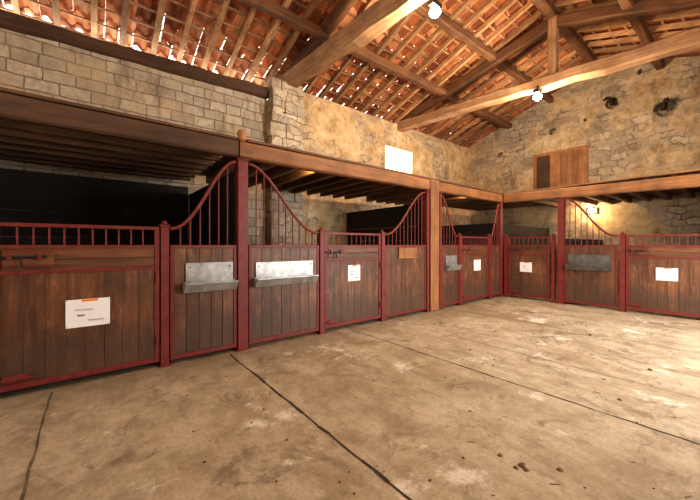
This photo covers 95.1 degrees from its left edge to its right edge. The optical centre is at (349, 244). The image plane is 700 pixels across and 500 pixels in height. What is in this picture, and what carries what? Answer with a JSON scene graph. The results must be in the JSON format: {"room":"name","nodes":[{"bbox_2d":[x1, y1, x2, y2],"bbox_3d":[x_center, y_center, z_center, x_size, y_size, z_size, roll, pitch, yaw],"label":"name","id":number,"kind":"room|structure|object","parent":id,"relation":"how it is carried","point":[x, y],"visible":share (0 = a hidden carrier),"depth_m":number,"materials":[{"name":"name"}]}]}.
{"room":"farm building","nodes":[
{"label":"farm building","id":0,"kind":"room"},
{"bbox_2d":[189,172,233,244],"bbox_3d":[-2.324,0.153,5.301,0.060,2.287,2.700,0,0,-39],"label":"wall","id":1,"kind":"structure","parent":0,"point":[195,197],"depth_m":5.02,"materials":[{"name":"metal"}]},
{"bbox_2d":[0,286,699,499],"bbox_3d":[2.442,1.450,2.789,17.100,0.200,13.500,0,0,-39],"label":"floor","id":2,"kind":"structure","parent":0,"point":[101,438],"depth_m":2.49,"materials":[{"name":"concrete"}]},
{"bbox_2d":[0,28,267,329],"bbox_3d":[-5.040,-1.010,5.092,8.300,4.720,0.250,0,0,-39],"label":"wall","id":3,"kind":"structure","parent":2,"relation":"on","point":[30,64],"depth_m":5.76,"materials":[{"name":"stone"}]},
{"bbox_2d":[0,168,187,326],"bbox_3d":[-4.568,0.076,5.271,3.460,2.440,0.040,0,0,-39],"label":"boards","id":4,"kind":"object","parent":3,"relation":"attached to","point":[146,211],"visible":0.43,"depth_m":5.35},
{"bbox_2d":[0,9,268,99],"bbox_3d":[-4.935,-3.390,5.081,7.659,0.506,0.292,0,0,-39],"label":"beam","id":5,"kind":"structure","parent":3,"relation":"on","point":[10,21],"depth_m":5.66,"materials":[{"name":"brown wood"}]},
{"bbox_2d":[156,221,171,367],"bbox_3d":[-2.087,0.537,3.597,0.140,1.625,0.155,0,0,-39],"label":"post","id":6,"kind":"object","parent":2,"relation":"on","point":[164,228],"visible":1,"depth_m":3.56,"materials":[{"name":"red metal"}]},
{"bbox_2d":[232,158,250,351],"bbox_3d":[-1.416,0.121,4.167,0.190,2.458,0.205,0,0,-39],"label":"post","id":7,"kind":"object","parent":2,"relation":"on","point":[241,167],"visible":0.87,"depth_m":4.11,"materials":[{"name":"red paint"}]},
{"bbox_2d":[169,160,236,359],"bbox_3d":[-1.749,0.111,3.859,0.752,2.378,0.050,0,0,-39],"label":"panel","id":8,"kind":"object","parent":7,"relation":"attached to","point":[199,322],"visible":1,"depth_m":3.82,"materials":[{"name":"red paint"}]},
{"bbox_2d":[183,262,238,292],"bbox_3d":[-1.649,0.380,3.818,0.600,0.340,0.131,0,0,-39],"label":"trough","id":9,"kind":"object","parent":8,"relation":"attached to","point":[208,276],"visible":1,"depth_m":3.83,"materials":[{"name":"metal"}]},
{"bbox_2d":[248,163,318,344],"bbox_3d":[-0.910,0.111,4.531,1.090,2.379,0.050,0,0,-39],"label":"panel","id":10,"kind":"object","parent":7,"relation":"attached to","point":[279,311],"visible":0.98,"depth_m":4.46,"materials":[{"name":"red paint"}]},
{"bbox_2d":[254,260,318,286],"bbox_3d":[-0.861,0.390,4.449,0.940,0.320,0.131,0,0,-39],"label":"trough","id":11,"kind":"object","parent":10,"relation":"attached to","point":[284,272],"visible":1,"depth_m":4.44,"materials":[{"name":"metal"}]},
{"bbox_2d":[265,77,303,244],"bbox_3d":[-1.524,-1.225,7.534,0.854,5.150,0.335,0,0,-39],"label":"stone pillar","id":12,"kind":"structure","parent":2,"relation":"on","point":[285,101],"depth_m":7.39,"materials":[{"name":"beige stone"}]},
{"bbox_2d":[278,0,426,87],"bbox_3d":[1.342,-4.372,4.469,0.758,1.616,8.920,0,0,-39],"label":"roof truss","id":13,"kind":"object","parent":12,"relation":"on","point":[317,55],"depth_m":6.01,"materials":[{"name":"brown wood"}]},
{"bbox_2d":[314,227,326,334],"bbox_3d":[-0.448,0.537,4.910,0.140,1.625,0.155,0,0,-39],"label":"post","id":14,"kind":"object","parent":2,"relation":"on","point":[321,236],"visible":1,"depth_m":4.87,"materials":[{"name":"red metal"}]},
{"bbox_2d":[325,232,380,328],"bbox_3d":[0.082,0.545,5.288,1.194,1.490,0.108,0,0,-39],"label":"door","id":15,"kind":"structure","parent":14,"relation":"attached to","point":[346,302],"depth_m":5.26,"materials":[{"name":"red paint"}]},
{"bbox_2d":[348,265,359,280],"bbox_3d":[0.068,0.460,5.274,0.260,0.260,0.010,0,0,-39],"label":"notice sheet","id":16,"kind":"object","parent":15,"relation":"attached to","point":[353,270],"visible":1,"depth_m":5.26,"materials":[{"name":"white paper"}]},
{"bbox_2d":[19,308,699,499],"bbox_3d":[1.435,1.349,2.687,6.230,0.001,5.600,0,0,-39],"label":"joint","id":17,"kind":"object","parent":2,"relation":"on","point":[377,472],"visible":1,"depth_m":2.42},
{"bbox_2d":[377,230,386,321],"bbox_3d":[0.567,0.537,5.723,0.140,1.625,0.155,0,0,-39],"label":"post","id":18,"kind":"object","parent":2,"relation":"on","point":[381,232],"visible":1,"depth_m":5.68,"materials":[{"name":"red metal"}]},
{"bbox_2d":[150,301,694,497],"bbox_3d":[2.349,1.343,3.880,7.915,0.013,4.731,0,0,-39],"label":"debris","id":19,"kind":"object","parent":2,"relation":"on","point":[521,464],"visible":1,"depth_m":2.19,"materials":[{"name":"manure"},{"name":"soil"}]},
{"bbox_2d":[421,190,430,311],"bbox_3d":[1.548,0.121,6.522,0.130,2.458,0.175,0,0,-39],"label":"post","id":20,"kind":"object","parent":2,"relation":"on","point":[426,195],"visible":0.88,"depth_m":6.48,"materials":[{"name":"red metal"}]},
{"bbox_2d":[237,141,429,189],"bbox_3d":[0.066,-1.232,5.356,3.880,0.227,0.150,0,0,-39],"label":"header beam","id":21,"kind":"structure","parent":20,"relation":"on","point":[253,152],"depth_m":4.92,"materials":[{"name":"brown wood"}]},
{"bbox_2d":[237,129,245,141],"bbox_3d":[-1.411,-1.425,4.161,0.116,0.150,0.116,0,0,-39],"label":"finial","id":22,"kind":"object","parent":21,"relation":"on","point":[241,133],"visible":0.89,"depth_m":4.12,"materials":[{"name":"brown wood"}]},
{"bbox_2d":[206,158,482,205],"bbox_3d":[0.490,-1.274,7.353,6.540,0.148,2.415,0,0,-39],"label":"loft joists","id":23,"kind":"object","parent":21,"relation":"on","point":[285,178],"visible":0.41,"depth_m":6.73,"materials":[{"name":"brown wood"}]},
{"bbox_2d":[198,139,501,195],"bbox_3d":[0.536,-1.365,7.297,6.840,0.030,2.556,0,0,-39],"label":"deck","id":24,"kind":"object","parent":23,"relation":"on","point":[223,160],"depth_m":5.37,"materials":[{"name":"brown wood"}]},
{"bbox_2d":[385,192,425,316],"bbox_3d":[1.067,0.111,6.114,1.165,2.379,0.050,0,0,-39],"label":"panel","id":25,"kind":"object","parent":20,"relation":"attached to","point":[405,278],"visible":0.99,"depth_m":6.08,"materials":[{"name":"red paint"}]},
{"bbox_2d":[398,248,418,258],"bbox_3d":[1.115,0.150,6.102,0.570,0.200,0.026,0,0,-39],"label":"board","id":26,"kind":"object","parent":25,"relation":"attached to","point":[403,252],"visible":1,"depth_m":6.09,"materials":[{"name":"brown wood"}]},
{"bbox_2d":[422,179,438,310],"bbox_3d":[1.683,0.005,6.697,0.280,2.690,0.250,0,0,-39],"label":"timber post","id":27,"kind":"object","parent":2,"relation":"on","point":[434,184],"visible":0.64,"depth_m":6.58,"materials":[{"name":"brown wood"}]},
{"bbox_2d":[439,182,503,202],"bbox_3d":[2.936,-1.229,7.660,2.840,0.220,0.150,0,0,-39],"label":"header beam","id":28,"kind":"structure","parent":27,"relation":"on","point":[449,189],"depth_m":7.48,"materials":[{"name":"brown wood"}]},
{"bbox_2d":[439,192,443,309],"bbox_3d":[1.883,0.121,6.790,0.130,2.458,0.175,0,0,-39],"label":"post","id":29,"kind":"object","parent":2,"relation":"on","point":[440,193],"depth_m":6.73,"materials":[{"name":"red metal"}]},
{"bbox_2d":[442,195,458,305],"bbox_3d":[2.179,0.111,7.005,0.638,2.378,0.050,0,0,-39],"label":"panel","id":30,"kind":"object","parent":29,"relation":"attached to","point":[450,279],"depth_m":6.98,"materials":[{"name":"brown wood"}]},
{"bbox_2d":[445,255,461,270],"bbox_3d":[2.254,0.390,6.944,0.480,0.320,0.131,0,0,-39],"label":"trough","id":31,"kind":"object","parent":30,"relation":"attached to","point":[451,261],"visible":1,"depth_m":6.94,"materials":[{"name":"metal"}]},
{"bbox_2d":[454,233,463,304],"bbox_3d":[2.463,0.538,7.242,0.140,1.625,0.155,0,0,-39],"label":"post","id":32,"kind":"object","parent":2,"relation":"on","point":[458,240],"depth_m":7.20,"materials":[{"name":"red metal"}]},
{"bbox_2d":[442,223,495,250],"bbox_3d":[3.099,0.353,9.664,0.060,1.887,2.750,0,0,-39],"label":"wall","id":33,"kind":"structure","parent":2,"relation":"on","point":[477,230],"depth_m":9.16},
{"bbox_2d":[485,234,492,298],"bbox_3d":[3.501,0.538,8.074,0.140,1.625,0.155,0,0,-39],"label":"post","id":34,"kind":"object","parent":2,"relation":"on","point":[489,236],"depth_m":8.03,"materials":[{"name":"red metal"}]},
{"bbox_2d":[462,236,489,301],"bbox_3d":[3.005,0.545,7.629,1.224,1.490,0.108,0,0,-39],"label":"door","id":35,"kind":"structure","parent":34,"relation":"attached to","point":[475,284],"depth_m":7.61,"materials":[{"name":"brown wood"}]},
{"bbox_2d":[474,259,480,270],"bbox_3d":[3.049,0.480,7.662,0.300,0.260,0.010,0,0,-39],"label":"notice sheet","id":36,"kind":"object","parent":35,"relation":"attached to","point":[477,263],"visible":1,"depth_m":7.66,"materials":[{"name":"white paper"}]},
{"bbox_2d":[496,203,502,296],"bbox_3d":[3.947,0.121,8.444,0.160,2.458,0.175,0,0,-39],"label":"post","id":37,"kind":"object","parent":2,"relation":"on","point":[500,209],"depth_m":8.40,"materials":[{"name":"red metal"}]},
{"bbox_2d":[491,204,499,295],"bbox_3d":[3.727,0.111,8.245,0.465,2.377,0.050,0,0,-39],"label":"panel","id":38,"kind":"object","parent":37,"relation":"attached to","point":[495,249],"depth_m":8.24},
{"bbox_2d":[503,234,509,296],"bbox_3d":[4.093,0.538,8.378,0.155,1.625,0.140,0,0,-39],"label":"post","id":39,"kind":"object","parent":2,"relation":"on","point":[506,236],"depth_m":8.34,"materials":[{"name":"red metal"}]},
{"bbox_2d":[507,237,549,299],"bbox_3d":[4.403,0.545,7.933,0.108,1.490,0.977,0,0,-39],"label":"door","id":40,"kind":"structure","parent":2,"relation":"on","point":[536,283],"depth_m":7.90,"materials":[{"name":"brown wood"}]},
{"bbox_2d":[520,262,531,271],"bbox_3d":[4.376,0.550,7.964,0.010,0.240,0.280,0,0,-39],"label":"notice sheet","id":41,"kind":"object","parent":40,"relation":"attached to","point":[524,266],"visible":1,"depth_m":7.96,"materials":[{"name":"white paper"}]},
{"bbox_2d":[550,233,556,302],"bbox_3d":[4.781,0.538,7.520,0.155,1.625,0.120,0,0,-39],"label":"post","id":42,"kind":"object","parent":2,"relation":"on","point":[553,237],"depth_m":7.49,"materials":[{"name":"red metal"}]},
{"bbox_2d":[557,198,566,303],"bbox_3d":[4.896,0.141,7.407,0.195,2.418,0.180,0,0,-39],"label":"post","id":43,"kind":"object","parent":2,"relation":"on","point":[561,202],"visible":0.91,"depth_m":7.36,"materials":[{"name":"red metal"}]},
{"bbox_2d":[564,198,617,307],"bbox_3d":[5.218,0.111,6.961,0.050,2.379,0.964,0,0,-39],"label":"panel","id":44,"kind":"object","parent":43,"relation":"attached to","point":[597,288],"visible":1,"depth_m":6.92,"materials":[{"name":"red paint"}]},
{"bbox_2d":[565,254,611,271],"bbox_3d":[5.133,0.380,6.917,0.131,0.340,0.820,0,0,-39],"label":"trough","id":45,"kind":"object","parent":44,"relation":"attached to","point":[575,261],"visible":1,"depth_m":6.91,"materials":[{"name":"metal"}]},
{"bbox_2d":[617,232,626,311],"bbox_3d":[5.569,0.537,6.536,0.155,1.625,0.140,0,0,-39],"label":"post","id":46,"kind":"object","parent":2,"relation":"on","point":[622,235],"visible":1,"depth_m":6.51,"materials":[{"name":"red metal"}]},
{"bbox_2d":[626,234,699,317],"bbox_3d":[5.953,0.545,5.998,0.108,1.490,1.214,0,0,-39],"label":"door","id":47,"kind":"structure","parent":46,"relation":"attached to","point":[644,292],"depth_m":6.06,"materials":[{"name":"red paint"}]},
{"bbox_2d":[656,267,677,280],"bbox_3d":[5.945,0.550,6.005,0.010,0.240,0.300,0,0,-39],"label":"notice sheet","id":48,"kind":"object","parent":47,"relation":"attached to","point":[665,274],"visible":1,"depth_m":6.00,"materials":[{"name":"white paper"}]},
{"bbox_3d":[-4.191,0.121,1.937,0.180,2.458,0.195,0,0,-39],"label":"post","id":49,"kind":"object","parent":2,"relation":"on","visible":0},
{"bbox_2d":[0,91,238,157],"bbox_3d":[-3.781,-1.235,2.273,5.940,0.225,0.147,0,0,-39],"label":"header beam","id":50,"kind":"structure","parent":49,"relation":"on","point":[13,107],"depth_m":3.25,"materials":[{"name":"brown wood"}]},
{"bbox_2d":[0,119,219,180],"bbox_3d":[-4.643,-1.279,3.341,5.910,0.138,2.250,0,0,-39],"label":"loft joists","id":51,"kind":"object","parent":50,"relation":"on","point":[20,142],"visible":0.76,"depth_m":4.33,"materials":[{"name":"brown wood"}]},
{"bbox_2d":[0,87,237,139],"bbox_3d":[-4.651,-1.365,3.367,5.930,0.030,2.906,0,0,-39],"label":"deck","id":52,"kind":"object","parent":51,"relation":"on","point":[2,89],"depth_m":3.27,"materials":[{"name":"brown wood"}]},
{"bbox_3d":[-3.149,0.538,2.747,0.140,1.625,0.155,0,0,-39],"label":"post","id":53,"kind":"object","parent":2,"relation":"on","visible":0},
{"bbox_2d":[0,222,158,392],"bbox_3d":[-2.595,0.545,3.144,1.254,1.490,0.108,0,0,-39],"label":"door","id":54,"kind":"structure","parent":53,"relation":"attached to","point":[131,284],"depth_m":3.09,"materials":[{"name":"red paint"}]},
{"bbox_2d":[65,297,109,328],"bbox_3d":[-2.578,0.665,3.155,0.340,0.270,0.010,0,0,-39],"label":"notice sheet","id":55,"kind":"object","parent":54,"relation":"attached to","point":[93,311],"visible":1,"depth_m":3.15,"materials":[{"name":"white paper"}]},
{"bbox_2d":[0,0,699,147],"bbox_3d":[1.205,-4.639,4.443,17.436,1.816,9.929,0,0,-39],"label":"roof tiles","id":56,"kind":"structure","parent":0,"point":[323,7],"depth_m":7.05,"materials":[{"name":"tile"}]},
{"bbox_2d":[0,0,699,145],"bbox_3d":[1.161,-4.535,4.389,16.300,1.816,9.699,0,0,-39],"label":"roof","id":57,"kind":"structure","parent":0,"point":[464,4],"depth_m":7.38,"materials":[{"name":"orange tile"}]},
{"bbox_2d":[238,0,511,128],"bbox_3d":[-0.557,-4.316,6.533,16.280,0.232,0.199,0,0,-39],"label":"purlin","id":58,"kind":"object","parent":57,"relation":"attached to","point":[269,7],"visible":0.8,"depth_m":7.28,"materials":[{"name":"brown wood"}]},
{"bbox_2d":[428,0,441,17],"bbox_3d":[1.340,-3.755,5.045,0.220,0.350,0.180,0,0,-39],"label":"ceiling lamp","id":59,"kind":"object","parent":57,"relation":"hanging from","point":[435,5],"visible":1,"depth_m":5.00,"materials":[{"name":"glass"}]},
{"bbox_2d":[415,2,553,102],"bbox_3d":[0.285,-4.783,5.483,16.280,0.223,0.207,0,0,-39],"label":"purlin","id":60,"kind":"object","parent":57,"relation":"attached to","point":[449,26],"visible":0.74,"depth_m":7.49,"materials":[{"name":"brown wood"}]},
{"bbox_2d":[533,85,541,100],"bbox_3d":[4.321,-3.495,7.369,0.220,0.350,0.180,0,0,-39],"label":"ceiling lamp","id":61,"kind":"object","parent":57,"relation":"hanging from","point":[538,92],"visible":1,"depth_m":7.32,"materials":[{"name":"glass"}]},
{"bbox_2d":[530,0,595,62],"bbox_3d":[1.095,-5.228,4.463,16.290,0.240,0.232,0,0,-39],"label":"ridge beam","id":62,"kind":"structure","parent":57,"relation":"attached to","point":[546,7],"depth_m":7.83,"materials":[{"name":"brown wood"}]},
{"bbox_2d":[618,0,664,69],"bbox_3d":[1.910,-4.782,3.454,16.280,0.234,0.208,0,0,-39],"label":"purlin","id":63,"kind":"object","parent":57,"relation":"attached to","point":[638,23],"visible":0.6,"depth_m":6.97,"materials":[{"name":"brown wood"}]},
{"bbox_2d":[301,92,469,253],"bbox_3d":[1.430,-1.246,10.371,8.400,5.193,0.400,0,0,-39],"label":"wall","id":64,"kind":"structure","parent":0,"point":[329,128],"depth_m":9.19,"materials":[{"name":"beige stone"}]},
{"bbox_2d":[347,203,420,252],"bbox_3d":[0.757,0.203,7.852,0.060,2.187,2.650,0,0,-39],"label":"wall","id":65,"kind":"structure","parent":64,"relation":"attached to","point":[391,216],"depth_m":7.70,"materials":[{"name":"metal"}]},
{"bbox_2d":[347,225,417,230],"bbox_3d":[0.689,-0.400,7.842,0.055,0.055,2.420,0,0,-39],"label":"rail","id":66,"kind":"object","parent":65,"relation":"attached to","point":[416,226],"visible":1,"depth_m":7.75,"materials":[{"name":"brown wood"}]},
{"bbox_2d":[385,150,403,171],"bbox_3d":[1.350,-2.700,10.511,1.250,0.740,0.040,0,0,-39],"label":"window","id":67,"kind":"structure","parent":64,"relation":"in","point":[391,152],"depth_m":10.52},
{"bbox_2d":[396,0,699,131],"bbox_3d":[4.725,-4.362,7.180,1.335,1.683,8.938,0,0,-39],"label":"roof truss","id":68,"kind":"object","parent":64,"relation":"on","point":[687,40],"depth_m":7.11,"materials":[{"name":"brown wood"}]},
{"bbox_2d":[468,56,699,297],"bbox_3d":[7.709,-2.035,9.570,0.400,6.770,9.500,0,0,-39],"label":"wall","id":69,"kind":"structure","parent":0,"point":[631,137],"depth_m":9.27,"materials":[{"name":"stone"}]},
{"bbox_2d":[503,225,548,292],"bbox_3d":[5.333,0.373,9.602,3.230,1.847,0.040,0,0,-39],"label":"wall","id":70,"kind":"structure","parent":69,"relation":"attached to","point":[510,230],"depth_m":9.46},
{"bbox_2d":[533,144,587,189],"bbox_3d":[6.776,-2.220,10.360,0.065,1.700,1.540,0,0,-39],"label":"door","id":71,"kind":"structure","parent":69,"relation":"in","point":[569,166],"depth_m":10.30,"materials":[{"name":"brown wood"}]},
{"bbox_2d":[566,239,602,244],"bbox_3d":[6.221,0.574,8.493,3.230,1.447,0.040,0,0,-39],"label":"wall","id":72,"kind":"structure","parent":69,"relation":"attached to","point":[568,241],"depth_m":8.39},
{"bbox_2d":[586,208,597,213],"bbox_3d":[7.272,-1.030,9.644,0.150,0.160,0.280,0,0,-39],"label":"lamp","id":73,"kind":"object","parent":69,"relation":"attached to","point":[588,210],"visible":0.97,"depth_m":9.60,"materials":[{"name":"metal"}]},
{"bbox_2d":[603,96,614,105],"bbox_3d":[7.490,-4.196,9.260,0.414,0.254,0.118,0,0,-24],"label":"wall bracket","id":74,"kind":"object","parent":69,"relation":"attached to","point":[611,101],"visible":1,"depth_m":9.27,"materials":[{"name":"metal"}]},
{"bbox_2d":[660,97,669,110],"bbox_3d":[8.223,-3.713,8.349,0.134,0.293,0.427,0,0,37],"label":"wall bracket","id":75,"kind":"object","parent":69,"relation":"attached to","point":[664,105],"visible":1,"depth_m":8.41,"materials":[{"name":"metal"}]},
{"bbox_3d":[3.880,-1.190,0.674,16.700,5.080,0.400,0,0,-39],"label":"wall","id":76,"kind":"structure","parent":0,"visible":0},
{"bbox_2d":[504,174,699,202],"bbox_3d":[5.868,-1.169,6.206,0.154,0.238,5.711,0,1,-39],"label":"header beam","id":77,"kind":"structure","parent":76,"relation":"attached to","point":[693,180],"depth_m":6.64,"materials":[{"name":"brown wood"}]},
{"bbox_2d":[529,174,694,206],"bbox_3d":[7.248,-1.254,7.215,3.245,0.148,5.280,0,0,-39],"label":"joist","id":78,"kind":"object","parent":77,"relation":"attached to","point":[689,192],"visible":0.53,"depth_m":8.39,"materials":[{"name":"brown wood"}]},
{"bbox_2d":[442,169,699,210],"bbox_3d":[6.332,-1.345,8.250,3.376,0.030,8.320,0,0,-39],"label":"deck","id":79,"kind":"object","parent":78,"relation":"on","point":[479,205],"visible":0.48,"depth_m":8.11,"materials":[{"name":"brown wood"}]}
]}

